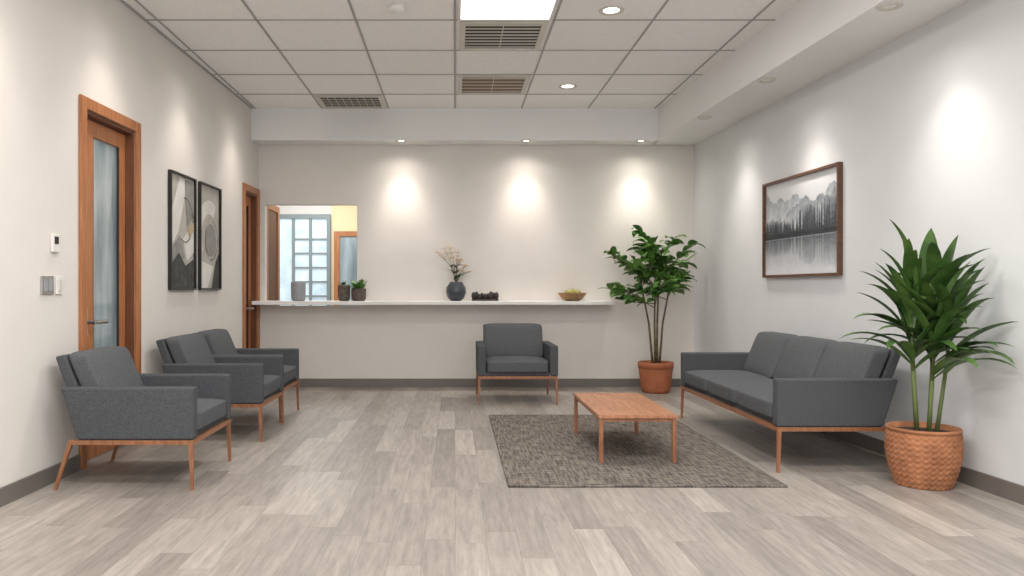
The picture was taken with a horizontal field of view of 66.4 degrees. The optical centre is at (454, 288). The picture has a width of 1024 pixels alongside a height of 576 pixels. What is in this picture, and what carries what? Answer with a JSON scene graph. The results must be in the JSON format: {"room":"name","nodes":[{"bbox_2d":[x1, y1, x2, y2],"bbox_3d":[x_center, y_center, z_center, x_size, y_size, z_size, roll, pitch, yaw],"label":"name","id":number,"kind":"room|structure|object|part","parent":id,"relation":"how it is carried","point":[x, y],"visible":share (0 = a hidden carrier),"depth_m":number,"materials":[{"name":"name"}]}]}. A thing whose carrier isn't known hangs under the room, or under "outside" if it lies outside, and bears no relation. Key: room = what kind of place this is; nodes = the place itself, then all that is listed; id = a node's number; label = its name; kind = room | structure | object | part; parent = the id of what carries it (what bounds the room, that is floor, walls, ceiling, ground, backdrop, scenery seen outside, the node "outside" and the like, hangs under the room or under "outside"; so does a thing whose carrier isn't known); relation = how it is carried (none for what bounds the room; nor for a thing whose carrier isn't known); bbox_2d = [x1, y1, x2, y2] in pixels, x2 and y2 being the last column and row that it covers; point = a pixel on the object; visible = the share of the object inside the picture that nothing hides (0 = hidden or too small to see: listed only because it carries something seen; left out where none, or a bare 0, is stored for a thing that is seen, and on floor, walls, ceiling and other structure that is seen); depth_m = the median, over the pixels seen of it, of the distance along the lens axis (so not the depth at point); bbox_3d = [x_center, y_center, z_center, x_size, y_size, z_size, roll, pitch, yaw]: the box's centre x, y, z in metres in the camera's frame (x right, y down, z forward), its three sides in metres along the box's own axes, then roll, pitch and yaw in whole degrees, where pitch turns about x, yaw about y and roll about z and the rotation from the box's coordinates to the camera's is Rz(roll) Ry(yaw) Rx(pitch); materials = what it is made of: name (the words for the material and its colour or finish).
{"room":"waiting room","nodes":[
{"label":"waiting room","id":0,"kind":"room"},
{"bbox_2d":[0,0,258,487],"bbox_3d":[-2.278,-0.412,3.531,0.152,2.925,9.660,0,0,1],"label":"wall","id":1,"kind":"structure","parent":0,"point":[53,52],"depth_m":4.43,"materials":[{"name":"paint"}]},
{"bbox_2d":[0,455,80,506],"bbox_3d":[-2.202,1.005,3.229,0.018,0.090,9.060,0,0,1],"label":"baseboard","id":2,"kind":"structure","parent":1,"relation":"attached to","point":[11,492],"depth_m":4.05,"materials":[{"name":"plastic"}]},
{"bbox_2d":[41,276,53,294],"bbox_3d":[-2.182,-0.020,4.179,0.013,0.100,0.120,0,0,1],"label":"light switch","id":3,"kind":"object","parent":1,"relation":"attached to","point":[47,282],"visible":1,"depth_m":4.16,"materials":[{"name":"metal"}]},
{"bbox_2d":[50,234,59,252],"bbox_3d":[-2.177,-0.250,4.249,0.019,0.100,0.070,0,0,1],"label":"thermostat","id":4,"kind":"object","parent":1,"relation":"attached to","point":[54,238],"visible":1,"depth_m":4.23,"materials":[{"name":"white plastic"}]},
{"bbox_2d":[55,276,62,293],"bbox_3d":[-2.179,-0.020,4.299,0.013,0.100,0.068,0,0,1],"label":"light switch","id":5,"kind":"object","parent":1,"relation":"attached to","point":[58,279],"visible":1,"depth_m":4.29,"materials":[{"name":"white plastic"}]},
{"bbox_2d":[87,118,124,459],"bbox_3d":[-2.249,0.002,4.931,0.050,2.076,0.632,0,0,1],"label":"leaf","id":6,"kind":"object","parent":1,"relation":"attached to","point":[100,132],"visible":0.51,"depth_m":4.91,"materials":[{"name":"brown wood"}]},
{"bbox_2d":[93,137,93,348],"bbox_3d":[-2.249,-0.284,4.815,0.035,1.302,0.005,0,0,1],"label":"glass bead","id":7,"kind":"object","parent":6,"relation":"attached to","point":[93,137],"depth_m":4.82},
{"bbox_2d":[87,309,108,334],"bbox_3d":[-2.184,0.200,4.740,0.087,0.160,0.166,0,0,1],"label":"door handle","id":8,"kind":"object","parent":6,"relation":"attached to","point":[106,320],"depth_m":4.71,"materials":[{"name":"metal"}]},
{"bbox_2d":[94,139,115,348],"bbox_3d":[-2.247,-0.103,4.985,0.013,1.666,0.362,0,0,1],"label":"glass","id":9,"kind":"object","parent":6,"relation":"in","point":[104,153],"depth_m":4.99,"materials":[{"name":"grey glass"}]},
{"bbox_2d":[116,147,118,345],"bbox_3d":[-2.242,-0.281,5.142,0.035,1.309,0.029,0,0,1],"label":"glass bead","id":10,"kind":"object","parent":6,"relation":"attached to","point":[117,246],"depth_m":5.15},
{"bbox_2d":[79,94,140,469],"bbox_3d":[-2.234,-0.040,4.930,0.162,2.180,0.820,0,0,1],"label":"door frame","id":11,"kind":"structure","parent":1,"relation":"attached to","point":[85,103],"depth_m":5.25,"materials":[{"name":"brown wood"}]},
{"bbox_2d":[168,169,196,289],"bbox_3d":[-2.134,-0.445,6.118,0.029,0.904,0.536,0,0,1],"label":"picture","id":12,"kind":"object","parent":1,"relation":"attached to","point":[182,189],"visible":1,"depth_m":6.11},
{"bbox_2d":[172,173,193,265],"bbox_3d":[-2.142,-0.445,6.119,0.001,0.876,0.508,0,0,1],"label":"print","id":13,"kind":"object","parent":12,"relation":"attached to","point":[183,228],"depth_m":6.15},
{"bbox_2d":[119,0,252,107],"bbox_3d":[-2.196,-1.870,3.379,0.020,0.007,9.360,0,0,1],"label":"trim","id":14,"kind":"structure","parent":1,"relation":"attached to","point":[122,1],"depth_m":6.03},
{"bbox_2d":[198,181,221,289],"bbox_3d":[-2.121,-0.445,6.758,0.029,0.904,0.536,0,0,1],"label":"picture","id":15,"kind":"object","parent":1,"relation":"attached to","point":[209,196],"visible":1,"depth_m":6.76},
{"bbox_2d":[202,184,218,287],"bbox_3d":[-2.128,-0.445,6.758,0.001,0.876,0.508,0,0,1],"label":"print","id":16,"kind":"object","parent":15,"relation":"attached to","point":[208,194],"depth_m":6.82},
{"bbox_2d":[246,196,250,347],"bbox_3d":[-2.185,0.037,8.050,0.050,2.006,0.392,0,0,1],"label":"leaf","id":17,"kind":"object","parent":1,"relation":"attached to","point":[248,199],"visible":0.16,"depth_m":8.19,"materials":[{"name":"brown wood"}]},
{"bbox_2d":[247,206,247,347],"bbox_3d":[-2.182,-0.068,8.075,0.035,1.596,0.182,0,0,1],"label":"glass bead","id":18,"kind":"object","parent":17,"relation":"attached to","point":[247,206],"visible":0.21,"depth_m":8.15},
{"bbox_2d":[242,182,259,347],"bbox_3d":[-2.170,-0.005,8.049,0.160,2.110,0.580,0,0,1],"label":"door frame","id":19,"kind":"structure","parent":1,"relation":"attached to","point":[245,187],"depth_m":8.25,"materials":[{"name":"brown wood"}]},
{"bbox_2d":[134,0,775,107],"bbox_3d":[0.082,-1.873,3.390,4.736,0.007,9.380,0,0,0],"label":"ceiling grid","id":20,"kind":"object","parent":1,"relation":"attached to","point":[355,19],"depth_m":6.12,"materials":[{"name":"grey metal"}]},
{"bbox_2d":[246,206,246,347],"bbox_3d":[-2.183,-0.068,8.075,0.012,1.596,0.182,0,0,1],"label":"glass","id":21,"kind":"object","parent":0,"point":[246,206],"depth_m":8.14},
{"bbox_2d":[278,206,331,305],"bbox_3d":[-2.670,-0.250,11.050,1.860,2.600,0.100,0,0,0],"label":"wall","id":22,"kind":"structure","parent":0,"point":[283,209],"depth_m":11.00,"materials":[{"name":"paint"}]},
{"bbox_2d":[280,214,330,305],"bbox_3d":[-2.165,-0.330,10.965,0.830,1.440,0.050,0,0,0],"label":"window","id":23,"kind":"structure","parent":22,"relation":"in","point":[293,217],"depth_m":10.98,"materials":[{"name":"white glass"}]},
{"bbox_3d":[-2.150,-0.320,10.980,0.700,1.340,0.010,0,0,0],"label":"daylight pane","id":24,"kind":"part","parent":23,"relation":"part of","materials":[{"name":"white glass"}]},
{"bbox_2d":[332,206,356,305],"bbox_3d":[-1.070,-0.250,11.045,1.340,2.600,0.110,0,0,0],"label":"wall","id":25,"kind":"structure","parent":0,"point":[344,218],"depth_m":10.99,"materials":[{"name":"yellow paint"}]},
{"bbox_2d":[334,231,356,305],"bbox_3d":[-1.260,0.120,10.965,0.880,1.860,0.040,0,0,0],"label":"door frame","id":26,"kind":"structure","parent":25,"relation":"attached to","point":[337,234],"depth_m":10.94,"materials":[{"name":"brown wood"}]},
{"bbox_2d":[340,236,356,305],"bbox_3d":[-1.260,0.150,10.975,0.720,1.780,0.020,0,0,0],"label":"glass","id":27,"kind":"object","parent":25,"relation":"attached to","point":[348,244],"visible":0.14,"depth_m":10.96,"materials":[{"name":"grey glass"}]},
{"bbox_2d":[351,288,365,300],"bbox_3d":[-1.009,0.059,8.170,0.160,0.130,0.160,0,0,0],"label":"pot","id":28,"kind":"object","parent":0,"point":[357,294],"depth_m":8.11,"materials":[{"name":"ceramic"}]},
{"bbox_2d":[124,0,800,107],"bbox_3d":[0.350,-1.925,3.550,5.900,0.100,9.900,0,0,0],"label":"ceiling","id":29,"kind":"structure","parent":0,"point":[197,35],"depth_m":6.11,"materials":[{"name":"tile"}]},
{"bbox_2d":[314,95,385,108],"bbox_3d":[-1.035,-1.869,7.795,0.650,0.011,0.530,0,0,0],"label":"ceiling air vent","id":30,"kind":"object","parent":29,"relation":"in","point":[326,101],"depth_m":7.79,"materials":[{"name":"white metal"}]},
{"bbox_2d":[387,4,404,13],"bbox_3d":[-0.390,-1.855,5.180,0.120,0.039,0.120,0,0,0],"label":"smoke detector","id":31,"kind":"object","parent":29,"relation":"attached to","point":[392,8],"visible":1,"depth_m":5.15,"materials":[{"name":"white plastic"}]},
{"bbox_2d":[458,75,530,93],"bbox_3d":[0.345,-1.869,7.155,0.640,0.011,0.630,0,0,0],"label":"ceiling air vent","id":32,"kind":"object","parent":29,"relation":"in","point":[467,84],"depth_m":7.14,"materials":[{"name":"beige metal"}]},
{"bbox_2d":[459,21,548,50],"bbox_3d":[0.345,-1.869,5.780,0.620,0.011,0.640,0,0,0],"label":"ceiling air vent","id":33,"kind":"object","parent":29,"relation":"in","point":[474,35],"depth_m":5.75,"materials":[{"name":"white metal"}]},
{"bbox_2d":[558,84,576,88],"bbox_3d":[1.040,-1.870,7.200,0.170,0.008,0.170,0,0,0],"label":"recessed light","id":34,"kind":"object","parent":29,"relation":"in","point":[562,86],"visible":1,"depth_m":7.21,"materials":[{"name":"metal"}]},
{"bbox_2d":[599,5,623,15],"bbox_3d":[1.050,-1.870,5.240,0.170,0.008,0.170,0,0,0],"label":"recessed light","id":35,"kind":"object","parent":29,"relation":"in","point":[607,10],"visible":1,"depth_m":5.24,"materials":[{"name":"metal"}]},
{"bbox_2d":[259,145,693,378],"bbox_3d":[0.258,-0.412,8.410,4.724,2.925,0.100,0,0,0],"label":"wall","id":36,"kind":"structure","parent":0,"point":[528,222],"depth_m":8.36,"materials":[{"name":"paint"}]},
{"bbox_2d":[252,301,615,304],"bbox_3d":[-0.222,0.145,8.260,3.764,0.040,0.400,0,0,0],"label":"shelf","id":37,"kind":"object","parent":36,"relation":"attached to","point":[253,302],"visible":0.86,"depth_m":8.06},
{"bbox_2d":[291,282,305,300],"bbox_3d":[-1.651,0.025,8.220,0.156,0.200,0.156,0,0,0],"label":"vase","id":38,"kind":"object","parent":37,"relation":"on","point":[298,289],"visible":1,"depth_m":8.15,"materials":[{"name":"white ceramic"}]},
{"bbox_2d":[338,281,349,300],"bbox_3d":[-1.167,0.014,8.200,0.130,0.221,0.130,0,0,0],"label":"potted succulent","id":39,"kind":"object","parent":37,"relation":"on","point":[343,290],"visible":0.99,"depth_m":8.15,"materials":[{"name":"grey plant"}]},
{"bbox_2d":[348,279,366,300],"bbox_3d":[-1.028,0.006,8.158,0.232,0.237,0.256,0,0,0],"label":"potted succulent","id":40,"kind":"object","parent":37,"relation":"on","point":[358,292],"visible":1,"depth_m":8.11,"materials":[{"name":"green plant"}]},
{"bbox_2d":[436,246,471,300],"bbox_3d":[-0.015,-0.166,8.179,0.410,0.581,0.213,0,0,0],"label":"vase","id":41,"kind":"object","parent":37,"relation":"on","point":[455,291],"visible":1,"depth_m":8.14,"materials":[{"name":"ceramic"}]},
{"bbox_2d":[471,291,498,300],"bbox_3d":[0.315,0.073,8.190,0.286,0.104,0.100,0,0,0],"label":"stone ornament","id":42,"kind":"object","parent":37,"relation":"on","point":[490,296],"visible":1,"depth_m":8.16,"materials":[{"name":"black stone"}]},
{"bbox_2d":[558,288,586,300],"bbox_3d":[1.230,0.059,8.180,0.303,0.131,0.303,0,0,0],"label":"wicker bowl","id":43,"kind":"object","parent":37,"relation":"on","point":[572,294],"visible":1,"depth_m":8.09,"materials":[{"name":"brown wicker"}]},
{"bbox_2d":[284,379,681,386],"bbox_3d":[0.221,1.005,8.353,4.649,0.090,0.014,0,0,0],"label":"baseboard","id":44,"kind":"structure","parent":36,"relation":"attached to","point":[302,382],"depth_m":8.35,"materials":[{"name":"paint"}]},
{"bbox_2d":[0,387,1023,575],"bbox_3d":[-0.150,1.100,4.950,6.900,0.100,12.700,0,0,0],"label":"floor","id":45,"kind":"structure","parent":0,"point":[354,481],"depth_m":3.65,"materials":[{"name":"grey wood"}]},
{"bbox_2d":[53,346,230,489],"bbox_3d":[-1.742,0.695,4.415,0.763,0.714,0.700,0,0,0],"label":"armchair","id":46,"kind":"object","parent":45,"relation":"on","point":[108,402],"visible":1,"depth_m":4.07,"materials":[{"name":"fabric"}]},
{"bbox_2d":[69,346,143,385],"bbox_3d":[-1.949,0.501,4.415,0.239,0.327,0.544,0,0,0],"label":"cushion","id":47,"kind":"object","parent":46,"relation":"on","point":[110,365],"depth_m":4.26,"materials":[{"name":"fabric"}]},
{"bbox_3d":[-1.711,0.651,4.103,0.692,0.273,0.075,0,0,0],"label":"arm","id":48,"kind":"part","parent":46,"relation":"part of","materials":[{"name":"fabric"}]},
{"bbox_3d":[-1.731,0.921,4.415,0.732,0.262,0.694,0,0,0],"label":"wood frame","id":49,"kind":"part","parent":46,"relation":"part of","materials":[{"name":"brown wood"}]},
{"bbox_3d":[-1.711,0.651,4.728,0.692,0.273,0.075,0,0,0],"label":"arm","id":50,"kind":"part","parent":46,"relation":"part of","materials":[{"name":"fabric"}]},
{"bbox_3d":[-1.657,0.771,4.415,0.535,0.042,0.548,0,0,0],"label":"seat","id":51,"kind":"part","parent":46,"relation":"part of","materials":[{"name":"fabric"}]},
{"bbox_2d":[197,398,225,429],"bbox_3d":[-1.623,0.708,4.415,0.525,0.147,0.544,0,0,0],"label":"seat cushion","id":52,"kind":"object","parent":46,"relation":"on","point":[210,411],"depth_m":4.42,"materials":[{"name":"fabric"}]},
{"bbox_2d":[156,334,283,441],"bbox_3d":[-1.702,0.695,5.700,0.763,0.714,0.700,0,0,0],"label":"armchair","id":53,"kind":"object","parent":45,"relation":"on","point":[254,379],"visible":0.66,"depth_m":5.43,"materials":[{"name":"fabric"}]},
{"bbox_2d":[166,334,214,362],"bbox_3d":[-1.909,0.501,5.700,0.239,0.327,0.544,0,0,0],"label":"cushion","id":54,"kind":"object","parent":53,"relation":"on","point":[187,348],"depth_m":5.51,"materials":[{"name":"fabric"}]},
{"bbox_3d":[-1.671,0.651,5.388,0.692,0.273,0.075,0,0,0],"label":"arm","id":55,"kind":"part","parent":53,"relation":"part of","materials":[{"name":"fabric"}]},
{"bbox_3d":[-1.671,0.651,6.013,0.692,0.273,0.075,0,0,0],"label":"arm","id":56,"kind":"part","parent":53,"relation":"part of","materials":[{"name":"fabric"}]},
{"bbox_3d":[-1.691,0.921,5.700,0.732,0.262,0.694,0,0,0],"label":"wood frame","id":57,"kind":"part","parent":53,"relation":"part of","materials":[{"name":"brown wood"}]},
{"bbox_3d":[-1.617,0.771,5.700,0.535,0.042,0.548,0,0,0],"label":"seat","id":58,"kind":"part","parent":53,"relation":"part of","materials":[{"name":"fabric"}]},
{"bbox_2d":[264,374,280,396],"bbox_3d":[-1.583,0.708,5.700,0.525,0.147,0.544,0,0,0],"label":"seat cushion","id":59,"kind":"object","parent":53,"relation":"on","point":[272,382],"depth_m":5.72,"materials":[{"name":"fabric"}]},
{"bbox_2d":[192,329,298,422],"bbox_3d":[-1.732,0.695,6.440,0.763,0.714,0.700,0,0,0],"label":"armchair","id":60,"kind":"object","parent":45,"relation":"on","point":[219,341],"visible":0.29,"depth_m":6.50,"materials":[{"name":"fabric"}]},
{"bbox_2d":[197,329,237,353],"bbox_3d":[-1.939,0.501,6.440,0.239,0.327,0.544,0,0,0],"label":"cushion","id":61,"kind":"object","parent":60,"relation":"on","point":[219,341],"depth_m":6.32,"materials":[{"name":"fabric"}]},
{"bbox_3d":[-1.701,0.651,6.128,0.692,0.273,0.075,0,0,0],"label":"arm","id":62,"kind":"part","parent":60,"relation":"part of","materials":[{"name":"fabric"}]},
{"bbox_3d":[-1.701,0.651,6.753,0.692,0.273,0.075,0,0,0],"label":"arm","id":63,"kind":"part","parent":60,"relation":"part of","materials":[{"name":"fabric"}]},
{"bbox_3d":[-1.721,0.921,6.440,0.732,0.262,0.694,0,0,0],"label":"wood frame","id":64,"kind":"part","parent":60,"relation":"part of","materials":[{"name":"brown wood"}]},
{"bbox_2d":[284,365,296,383],"bbox_3d":[-1.613,0.708,6.440,0.525,0.147,0.544,0,0,0],"label":"seat cushion","id":65,"kind":"object","parent":60,"relation":"on","point":[290,371],"depth_m":6.48,"materials":[{"name":"fabric"}]},
{"bbox_2d":[476,323,557,404],"bbox_3d":[0.570,0.695,7.437,0.730,0.714,0.763,0,0,0],"label":"armchair","id":66,"kind":"object","parent":45,"relation":"on","point":[506,350],"visible":1,"depth_m":7.44,"materials":[{"name":"fabric"}]},
{"bbox_3d":[0.242,0.651,7.406,0.075,0.273,0.692,0,0,0],"label":"arm","id":67,"kind":"part","parent":66,"relation":"part of","materials":[{"name":"fabric"}]},
{"bbox_2d":[484,323,542,356],"bbox_3d":[0.570,0.501,7.644,0.574,0.327,0.239,0,0,0],"label":"cushion","id":68,"kind":"object","parent":66,"relation":"on","point":[500,339],"depth_m":7.58,"materials":[{"name":"fabric"}]},
{"bbox_3d":[0.570,0.921,7.426,0.724,0.262,0.732,0,0,0],"label":"wood frame","id":69,"kind":"part","parent":66,"relation":"part of","materials":[{"name":"brown wood"}]},
{"bbox_2d":[486,356,548,372],"bbox_3d":[0.570,0.708,7.317,0.574,0.147,0.525,0,0,0],"label":"seat cushion","id":70,"kind":"object","parent":66,"relation":"on","point":[494,364],"depth_m":7.06,"materials":[{"name":"fabric"}]},
{"bbox_3d":[0.570,0.771,7.353,0.578,0.042,0.535,0,0,0],"label":"seat","id":71,"kind":"part","parent":66,"relation":"part of","materials":[{"name":"fabric"}]},
{"bbox_3d":[0.897,0.651,7.406,0.075,0.273,0.692,0,0,0],"label":"arm","id":72,"kind":"part","parent":66,"relation":"part of","materials":[{"name":"fabric"}]},
{"bbox_2d":[489,415,787,486],"bbox_3d":[1.020,1.044,5.285,1.480,0.012,2.330,0,0,0],"label":"area rug","id":73,"kind":"object","parent":45,"relation":"on","point":[534,450],"visible":0.8,"depth_m":4.86,"materials":[{"name":"grey carpet"}]},
{"bbox_2d":[573,393,677,462],"bbox_3d":[1.088,0.893,5.130,0.469,0.288,1.000,0,0,0],"label":"coffee table","id":74,"kind":"object","parent":73,"relation":"on","point":[606,407],"visible":1,"depth_m":4.85,"materials":[{"name":"brown wood"}]},
{"bbox_2d":[599,225,705,393],"bbox_3d":[1.994,0.199,7.909,1.067,1.701,0.663,0,0,0],"label":"potted ficus","id":75,"kind":"object","parent":45,"relation":"on","point":[655,375],"visible":1,"depth_m":7.83,"materials":[{"name":"plant"}]},
{"bbox_2d":[680,332,901,472],"bbox_3d":[2.217,0.695,5.410,0.763,0.714,1.920,0,0,0],"label":"sofa","id":76,"kind":"object","parent":45,"relation":"on","point":[791,382],"visible":0.99,"depth_m":4.74,"materials":[{"name":"fabric"}]},
{"bbox_3d":[2.186,0.651,6.332,0.692,0.273,0.075,0,0,0],"label":"arm","id":77,"kind":"part","parent":76,"relation":"part of","materials":[{"name":"fabric"}]},
{"bbox_2d":[685,370,772,391],"bbox_3d":[2.098,0.708,6.000,0.525,0.147,0.584,0,0,0],"label":"seat cushion","id":78,"kind":"object","parent":76,"relation":"on","point":[697,380],"depth_m":5.89,"materials":[{"name":"fabric"}]},
{"bbox_3d":[2.132,0.771,5.410,0.535,0.042,1.768,0,0,0],"label":"seat","id":79,"kind":"part","parent":76,"relation":"part of","materials":[{"name":"fabric"}]},
{"bbox_2d":[708,378,772,403],"bbox_3d":[2.098,0.708,5.410,0.525,0.147,0.584,0,0,0],"label":"seat cushion","id":80,"kind":"object","parent":76,"relation":"on","point":[725,390],"depth_m":5.36,"materials":[{"name":"fabric"}]},
{"bbox_2d":[738,389,772,417],"bbox_3d":[2.098,0.708,4.820,0.525,0.147,0.584,0,0,0],"label":"seat cushion","id":81,"kind":"object","parent":76,"relation":"on","point":[756,402],"depth_m":4.82,"materials":[{"name":"fabric"}]},
{"bbox_2d":[743,332,797,377],"bbox_3d":[2.424,0.501,6.000,0.239,0.327,0.584,0,0,0],"label":"cushion","id":82,"kind":"object","parent":76,"relation":"on","point":[765,353],"depth_m":5.92,"materials":[{"name":"fabric"}]},
{"bbox_3d":[2.206,0.921,5.410,0.732,0.262,1.914,0,0,0],"label":"wood frame","id":83,"kind":"part","parent":76,"relation":"part of","materials":[{"name":"brown wood"}]},
{"bbox_2d":[773,336,837,378],"bbox_3d":[2.424,0.501,5.410,0.239,0.327,0.584,0,0,0],"label":"cushion","id":84,"kind":"object","parent":76,"relation":"on","point":[799,356],"depth_m":5.36,"materials":[{"name":"fabric"}]},
{"bbox_3d":[2.186,0.651,4.487,0.692,0.273,0.075,0,0,0],"label":"arm","id":85,"kind":"part","parent":76,"relation":"part of","materials":[{"name":"fabric"}]},
{"bbox_2d":[813,342,888,377],"bbox_3d":[2.424,0.501,4.820,0.239,0.327,0.584,0,0,0],"label":"cushion","id":86,"kind":"object","parent":76,"relation":"on","point":[835,359],"depth_m":4.69,"materials":[{"name":"fabric"}]},
{"bbox_2d":[839,220,1017,490],"bbox_3d":[2.398,0.340,4.051,0.691,1.421,0.707,0,0,0],"label":"dracaena","id":87,"kind":"object","parent":45,"relation":"on","point":[929,296],"visible":1,"depth_m":4.07,"materials":[{"name":"plant"}]},
{"bbox_2d":[251,0,969,144],"bbox_3d":[0.449,-1.709,3.554,5.124,0.332,9.611,0,0,0],"label":"ceiling","id":88,"kind":"structure","parent":0,"point":[812,40],"depth_m":7.69,"materials":[{"name":"white paint"}]},
{"bbox_2d":[457,0,559,20],"bbox_3d":[0.345,-1.867,5.085,0.660,0.013,0.660,0,0,0],"label":"frame","id":89,"kind":"object","parent":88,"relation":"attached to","point":[556,3],"visible":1,"depth_m":5.39,"materials":[{"name":"white metal"}]},
{"bbox_2d":[461,0,554,18],"bbox_3d":[0.345,-1.871,5.085,0.610,0.007,0.610,0,0,0],"label":"diffuser","id":90,"kind":"object","parent":89,"relation":"attached to","point":[470,9],"visible":1,"depth_m":5.21,"materials":[{"name":"white plastic"}]},
{"bbox_2d":[697,116,711,119],"bbox_3d":[2.239,-1.538,7.000,0.130,0.008,0.130,0,0,0],"label":"recessed light","id":91,"kind":"object","parent":88,"relation":"in","point":[699,117],"visible":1,"depth_m":7.00,"materials":[{"name":"metal"}]},
{"bbox_2d":[757,77,775,82],"bbox_3d":[2.298,-1.538,5.750,0.130,0.008,0.130,0,0,0],"label":"recessed light","id":92,"kind":"object","parent":88,"relation":"in","point":[769,79],"visible":1,"depth_m":5.75,"materials":[{"name":"metal"}]},
{"bbox_2d":[876,2,902,11],"bbox_3d":[2.368,-1.538,4.250,0.130,0.008,0.130,0,0,0],"label":"recessed light","id":93,"kind":"object","parent":88,"relation":"in","point":[890,6],"visible":1,"depth_m":4.25,"materials":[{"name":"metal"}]},
{"bbox_2d":[638,360,673,393],"bbox_3d":[2.040,0.895,7.930,0.358,0.310,0.358,0,0,0],"label":"terracotta pot","id":94,"kind":"object","parent":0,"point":[655,376],"depth_m":7.80,"materials":[{"name":"orange ceramic"}]},
{"bbox_2d":[694,0,1023,485],"bbox_3d":[2.863,-0.412,3.519,0.151,2.925,9.700,0,0,-3],"label":"wall","id":95,"kind":"structure","parent":0,"point":[925,127],"depth_m":4.79,"materials":[{"name":"paint"}]},
{"bbox_2d":[762,162,842,277],"bbox_3d":[2.652,-0.490,6.022,0.034,0.790,1.200,0,0,-3],"label":"framed landscape picture","id":96,"kind":"object","parent":95,"relation":"attached to","point":[802,213],"visible":1,"depth_m":5.94,"materials":[{"name":"grey paper"}]},
{"bbox_2d":[817,431,1023,504],"bbox_3d":[2.778,1.005,3.565,0.014,0.090,9.600,0,0,-3],"label":"baseboard","id":97,"kind":"structure","parent":95,"relation":"attached to","point":[1012,491],"depth_m":4.13,"materials":[{"name":"plastic"}]},
{"bbox_2d":[884,421,963,490],"bbox_3d":[2.515,0.894,4.190,0.370,0.311,0.370,0,0,0],"label":"woven pot","id":98,"kind":"object","parent":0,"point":[921,455],"depth_m":4.06,"materials":[{"name":"wicker"}]},
{"bbox_3d":[-2.160,-0.250,8.790,0.180,2.600,0.660,0,0,0],"label":"wall","id":99,"kind":"structure","parent":0,"visible":0},
{"bbox_2d":[269,210,276,305],"bbox_3d":[-2.064,0.080,8.790,0.012,1.920,0.460,0,0,0],"label":"leaf","id":100,"kind":"object","parent":99,"relation":"attached to","point":[272,215],"visible":0.5,"depth_m":8.80,"materials":[{"name":"brown wood"}]},
{"bbox_2d":[267,206,279,305],"bbox_3d":[-2.058,0.050,8.800,0.025,2.000,0.620,0,0,0],"label":"door frame","id":101,"kind":"structure","parent":99,"relation":"attached to","point":[276,209],"depth_m":9.02,"materials":[{"name":"brown wood"}]}
]}

